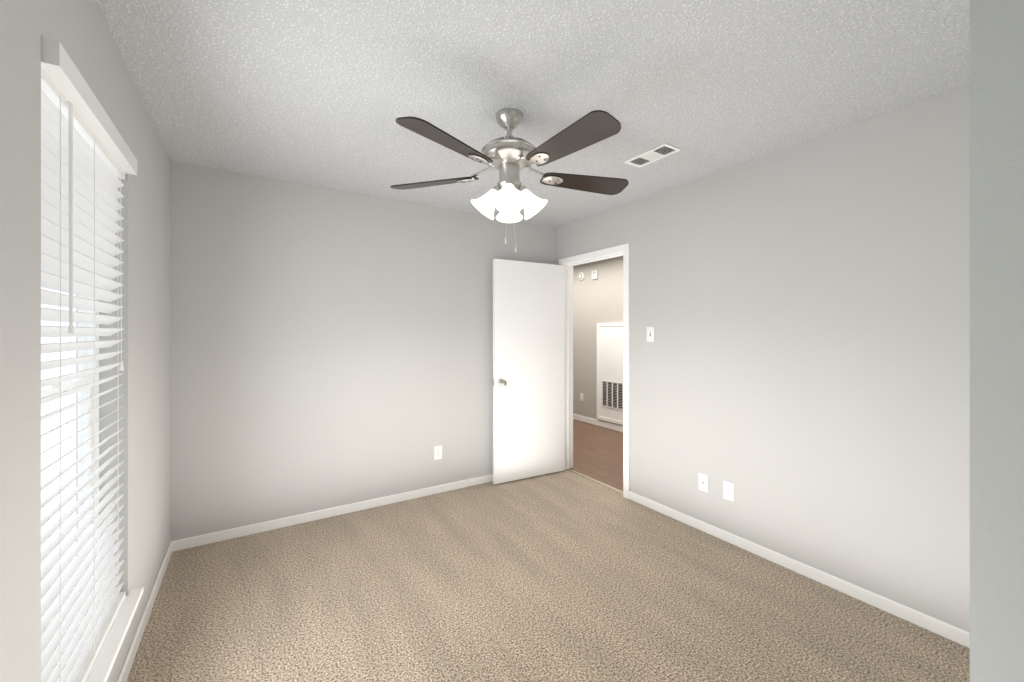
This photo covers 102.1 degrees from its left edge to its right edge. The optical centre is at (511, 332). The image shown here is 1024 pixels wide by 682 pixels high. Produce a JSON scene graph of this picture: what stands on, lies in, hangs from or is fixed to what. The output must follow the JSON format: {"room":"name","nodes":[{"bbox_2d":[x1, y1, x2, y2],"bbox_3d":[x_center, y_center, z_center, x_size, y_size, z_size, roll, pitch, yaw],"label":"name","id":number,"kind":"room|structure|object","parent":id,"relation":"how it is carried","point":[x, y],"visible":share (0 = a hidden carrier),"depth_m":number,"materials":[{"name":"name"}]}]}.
{"room":"empty bedroom","nodes":[
{"label":"empty bedroom","id":0,"kind":"room"},
{"bbox_2d":[0,0,169,681],"bbox_3d":[-1.108,0.145,0.825,0.150,2.440,4.280,0,0,-32],"label":"wall","id":1,"kind":"structure","parent":0,"point":[79,30],"depth_m":1.24,"materials":[{"name":"grey paint"}]},
{"bbox_2d":[41,287,98,583],"bbox_3d":[-1.430,0.188,1.278,0.062,1.795,0.830,0,0,-32],"label":"window","id":2,"kind":"structure","parent":1,"relation":"in","point":[83,421],"depth_m":1.57,"materials":[{"name":"white glass"}]},
{"bbox_2d":[41,37,137,681],"bbox_3d":[-1.355,0.179,1.326,0.090,1.772,0.822,0,0,-32],"label":"window blinds","id":3,"kind":"object","parent":1,"relation":"attached to","point":[88,160],"visible":0.71,"depth_m":1.26,"materials":[{"name":"white plastic"}]},
{"bbox_2d":[85,587,143,681],"bbox_3d":[-1.360,1.107,1.323,0.126,0.080,0.910,0,0,-32],"label":"window sill","id":4,"kind":"structure","parent":1,"relation":"attached to","point":[100,671],"depth_m":1.44,"materials":[{"name":"white paint"}]},
{"bbox_2d":[117,474,969,681],"bbox_3d":[0.277,1.332,1.637,3.060,0.066,4.170,0,0,-32],"label":"baseboard","id":5,"kind":"structure","parent":1,"relation":"attached to","point":[938,627],"depth_m":2.58,"materials":[{"name":"white paint"}]},
{"bbox_2d":[170,161,555,541],"bbox_3d":[-0.868,0.145,3.445,3.060,2.440,0.110,0,0,-32],"label":"wall","id":6,"kind":"structure","parent":0,"point":[330,348],"depth_m":3.04,"materials":[{"name":"grey paint"}]},
{"bbox_2d":[434,445,441,459],"bbox_3d":[-0.630,1.020,3.526,0.070,0.115,0.008,0,0,-32],"label":"outlet","id":7,"kind":"object","parent":6,"relation":"attached to","point":[437,452],"visible":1,"depth_m":3.52,"materials":[{"name":"white plastic"}]},
{"bbox_2d":[96,0,969,227],"bbox_3d":[0.123,-1.125,3.422,5.010,0.100,7.550,0,0,-32],"label":"ceiling","id":8,"kind":"structure","parent":0,"point":[323,93],"depth_m":1.75,"materials":[{"name":"white paint"}]},
{"bbox_2d":[390,108,628,251],"bbox_3d":[0.017,-0.737,2.011,1.264,0.674,1.229,0,0,-32],"label":"ceiling fan","id":9,"kind":"object","parent":8,"relation":"hanging from","point":[509,157],"visible":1,"depth_m":1.95,"materials":[{"name":"brown wood"}]},
{"bbox_2d":[624,143,680,167],"bbox_3d":[0.844,-1.070,2.499,0.144,0.008,0.304,0,0,-32],"label":"ceiling vent","id":10,"kind":"object","parent":8,"relation":"in","point":[663,150],"visible":1,"depth_m":2.48,"materials":[{"name":"white plastic"}]},
{"bbox_2d":[126,469,969,681],"bbox_3d":[0.232,1.395,1.615,3.260,0.060,4.380,0,0,-32],"label":"floor","id":11,"kind":"structure","parent":0,"point":[566,575],"depth_m":2.06,"materials":[{"name":"beige carpet"}]},
{"bbox_2d":[571,419,622,490],"bbox_3d":[0.871,1.397,5.287,1.750,0.056,5.200,0,0,-32],"label":"floor","id":12,"kind":"structure","parent":0,"point":[597,453],"depth_m":4.70,"materials":[{"name":"brown wood"}]},
{"bbox_2d":[567,469,622,493],"bbox_3d":[0.769,1.364,3.813,0.030,0.010,0.780,0,0,-32],"label":"threshold","id":13,"kind":"object","parent":12,"relation":"on","point":[601,483],"depth_m":3.79,"materials":[{"name":"silver metal"}]},
{"bbox_2d":[573,256,622,425],"bbox_3d":[1.564,0.145,5.726,0.110,2.440,5.200,0,0,-32],"label":"wall","id":14,"kind":"structure","parent":0,"point":[598,300],"depth_m":6.23,"materials":[{"name":"paint"}]},
{"bbox_2d":[578,272,584,280],"bbox_3d":[1.063,-0.875,6.379,0.038,0.132,0.132,0,0,-32],"label":"smoke detector","id":15,"kind":"object","parent":14,"relation":"attached to","point":[581,276],"visible":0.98,"depth_m":6.36,"materials":[{"name":"white plastic"}]},
{"bbox_2d":[592,270,597,278],"bbox_3d":[1.226,-0.863,6.127,0.031,0.125,0.100,0,0,-32],"label":"box","id":16,"kind":"object","parent":14,"relation":"attached to","point":[594,274],"visible":1,"depth_m":6.10,"materials":[{"name":"white plastic"}]},
{"bbox_2d":[573,414,622,431],"bbox_3d":[1.513,1.323,5.693,0.012,0.085,5.000,0,0,-32],"label":"baseboard","id":17,"kind":"structure","parent":14,"relation":"attached to","point":[615,427],"depth_m":6.05,"materials":[{"name":"white paint"}]},
{"bbox_2d":[597,323,622,424],"bbox_3d":[1.420,0.560,5.823,0.029,1.400,0.620,0,0,-32],"label":"vent panel","id":18,"kind":"object","parent":14,"relation":"attached to","point":[609,372],"visible":0.75,"depth_m":5.86,"materials":[{"name":"white paint"}]},
{"bbox_2d":[556,86,969,631],"bbox_3d":[0.731,0.145,3.866,0.127,2.440,7.450,0,0,-32],"label":"wall","id":19,"kind":"structure","parent":0,"point":[800,373],"depth_m":2.26,"materials":[{"name":"grey paint"}]},
{"bbox_2d":[559,243,629,498],"bbox_3d":[0.773,0.313,3.816,0.142,2.104,0.908,0,0,-32],"label":"door frame","id":20,"kind":"structure","parent":19,"relation":"attached to","point":[569,263],"depth_m":3.69,"materials":[{"name":"white paint"}]},
{"bbox_2d":[493,259,564,483],"bbox_3d":[0.166,0.344,3.916,0.794,2.018,0.163,0,0,-32],"label":"door","id":21,"kind":"structure","parent":20,"relation":"attached to","point":[528,369],"depth_m":3.87,"materials":[{"name":"white paint"}]},
{"bbox_2d":[699,473,707,492],"bbox_3d":[1.313,1.030,2.844,0.017,0.115,0.070,0,0,-32],"label":"outlet","id":22,"kind":"object","parent":19,"relation":"attached to","point":[703,482],"visible":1,"depth_m":2.84,"materials":[{"name":"white plastic"}]},
{"bbox_2d":[723,480,733,501],"bbox_3d":[1.412,1.030,2.697,0.008,0.115,0.070,0,0,-32],"label":"outlet","id":23,"kind":"object","parent":19,"relation":"attached to","point":[728,490],"visible":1,"depth_m":2.69,"materials":[{"name":"white plastic"}]},
{"bbox_2d":[970,0,1023,681],"bbox_3d":[1.570,0.145,1.184,1.360,2.440,0.120,0,0,-32],"label":"wall","id":24,"kind":"structure","parent":0,"point":[996,340],"depth_m":0.84,"materials":[{"name":"paint"}]}
]}

